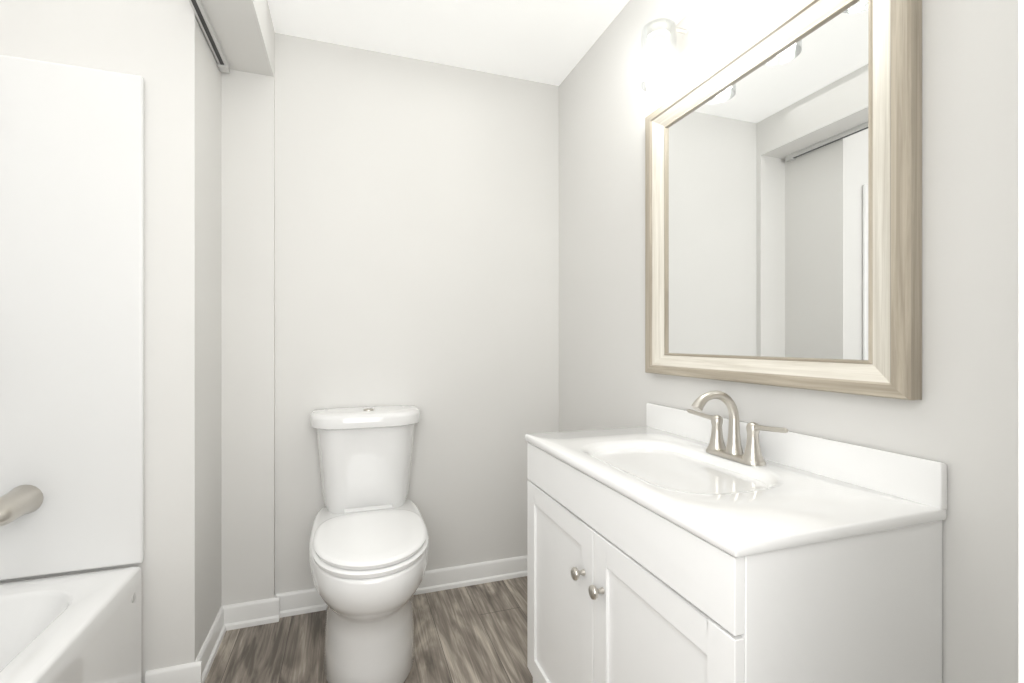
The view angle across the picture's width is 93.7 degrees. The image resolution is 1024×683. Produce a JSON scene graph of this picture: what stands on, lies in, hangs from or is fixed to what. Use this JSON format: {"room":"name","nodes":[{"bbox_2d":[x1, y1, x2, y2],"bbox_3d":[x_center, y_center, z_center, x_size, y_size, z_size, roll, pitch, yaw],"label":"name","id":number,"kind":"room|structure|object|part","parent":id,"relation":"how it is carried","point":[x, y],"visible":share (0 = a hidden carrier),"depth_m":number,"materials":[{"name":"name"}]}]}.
{"room":"bathroom","nodes":[
{"label":"bathroom","id":0,"kind":"room"},
{"bbox_2d":[0,0,220,682],"bbox_3d":[-1.596,-0.072,1.649,0.997,2.440,0.485,0,0,-19],"label":"wall","id":1,"kind":"structure","parent":0,"point":[162,48],"depth_m":1.56,"materials":[{"name":"paint"}]},
{"bbox_2d":[204,576,532,682],"bbox_3d":[-0.337,1.188,0.424,2.584,0.080,3.620,0,0,-19],"label":"floor","id":2,"kind":"structure","parent":0,"point":[477,633],"depth_m":1.82,"materials":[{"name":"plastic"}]},
{"bbox_2d":[0,55,143,682],"bbox_3d":[-1.262,0.153,0.625,0.758,1.990,1.666,0,0,-19],"label":"bathtub","id":3,"kind":"object","parent":2,"relation":"on","point":[71,318],"visible":1,"depth_m":1.45,"materials":[{"name":"white ceramic"}]},
{"bbox_2d":[309,405,428,682],"bbox_3d":[-0.520,0.715,1.758,0.452,0.866,0.754,0,0,-19],"label":"toilet","id":4,"kind":"object","parent":2,"relation":"on","point":[368,548],"visible":1,"depth_m":1.61,"materials":[{"name":"white ceramic"}]},
{"bbox_3d":[-0.606,0.318,2.011,0.452,0.060,0.221,0,0,-19],"label":"tank lid","id":5,"kind":"part","parent":4,"relation":"part of","materials":[{"name":"white ceramic"}]},
{"bbox_3d":[-0.609,0.522,2.020,0.404,0.348,0.201,0,0,-19],"label":"tank","id":6,"kind":"part","parent":4,"relation":"part of","materials":[{"name":"white ceramic"}]},
{"bbox_3d":[-0.484,0.671,1.655,0.380,0.048,0.527,0,0,-19],"label":"seat","id":7,"kind":"part","parent":4,"relation":"part of","materials":[{"name":"white plastic"}]},
{"bbox_2d":[525,390,946,682],"bbox_3d":[0.395,0.635,1.189,0.497,1.026,0.884,0,0,-19],"label":"bathroom vanity","id":8,"kind":"object","parent":2,"relation":"on","point":[666,544],"visible":1,"depth_m":0.89,"materials":[{"name":"white paint"}]},
{"bbox_2d":[686,390,788,466],"bbox_3d":[0.517,0.209,1.204,0.156,0.173,0.329,0,0,-19],"label":"faucet","id":9,"kind":"object","parent":8,"relation":"on","point":[730,455],"depth_m":1.21,"materials":[{"name":"silver metal"}]},
{"bbox_2d":[1018,0,1023,682],"bbox_3d":[-0.092,0.093,0.092,1.041,2.110,0.128,0,0,-19],"label":"door frame","id":10,"kind":"structure","parent":2,"relation":"on","point":[1020,341],"depth_m":0.29,"materials":[{"name":"white"}]},
{"bbox_2d":[221,31,558,605],"bbox_3d":[-0.431,-0.072,2.236,1.587,2.440,0.130,0,0,-19],"label":"wall","id":11,"kind":"structure","parent":0,"point":[417,232],"depth_m":2.15,"materials":[{"name":"paint"}]},
{"bbox_2d":[145,555,526,682],"bbox_3d":[-0.197,1.102,1.193,1.620,0.092,2.055,0,0,-19],"label":"baseboard","id":12,"kind":"structure","parent":11,"relation":"attached to","point":[277,607],"depth_m":2.00,"materials":[{"name":"white wood"}]},
{"bbox_2d":[267,0,628,85],"bbox_3d":[-0.337,-1.332,0.424,2.584,0.080,3.620,0,0,-19],"label":"ceiling","id":13,"kind":"structure","parent":0,"point":[551,42],"depth_m":1.98,"materials":[{"name":"white paint"}]},
{"bbox_2d":[201,0,273,76],"bbox_3d":[-0.743,-1.192,0.990,0.189,0.200,2.025,0,0,-19],"label":"soffit","id":14,"kind":"structure","parent":13,"relation":"attached to","point":[244,31],"depth_m":1.73,"materials":[{"name":"paint"}]},
{"bbox_2d":[189,0,229,72],"bbox_3d":[-0.811,-1.077,0.956,0.034,0.030,1.985,0,0,-19],"label":"track","id":15,"kind":"object","parent":14,"relation":"attached to","point":[198,8],"visible":0.98,"depth_m":1.68,"materials":[{"name":"silver metal"}]},
{"bbox_2d":[559,0,1017,682],"bbox_3d":[0.838,-0.072,0.826,0.100,2.440,3.620,0,0,-19],"label":"wall","id":16,"kind":"structure","parent":0,"point":[961,418],"depth_m":0.87,"materials":[{"name":"paint"}]},
{"bbox_2d":[641,0,749,92],"bbox_3d":[0.549,-0.894,1.245,0.170,0.235,0.600,0,0,-19],"label":"sconce","id":17,"kind":"object","parent":16,"relation":"attached to","point":[697,24],"visible":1,"depth_m":1.41,"materials":[{"name":"white glass"}]},
{"bbox_2d":[645,0,921,399],"bbox_3d":[0.610,-0.335,1.278,0.034,0.885,0.830,0,0,-19],"label":"mirror","id":18,"kind":"object","parent":16,"relation":"attached to","point":[783,200],"visible":1,"depth_m":1.12,"materials":[{"name":"light wood"},{"name":"mirror glass"}]},
{"label":"glass","id":19,"kind":"part","parent":18,"relation":"part of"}
]}

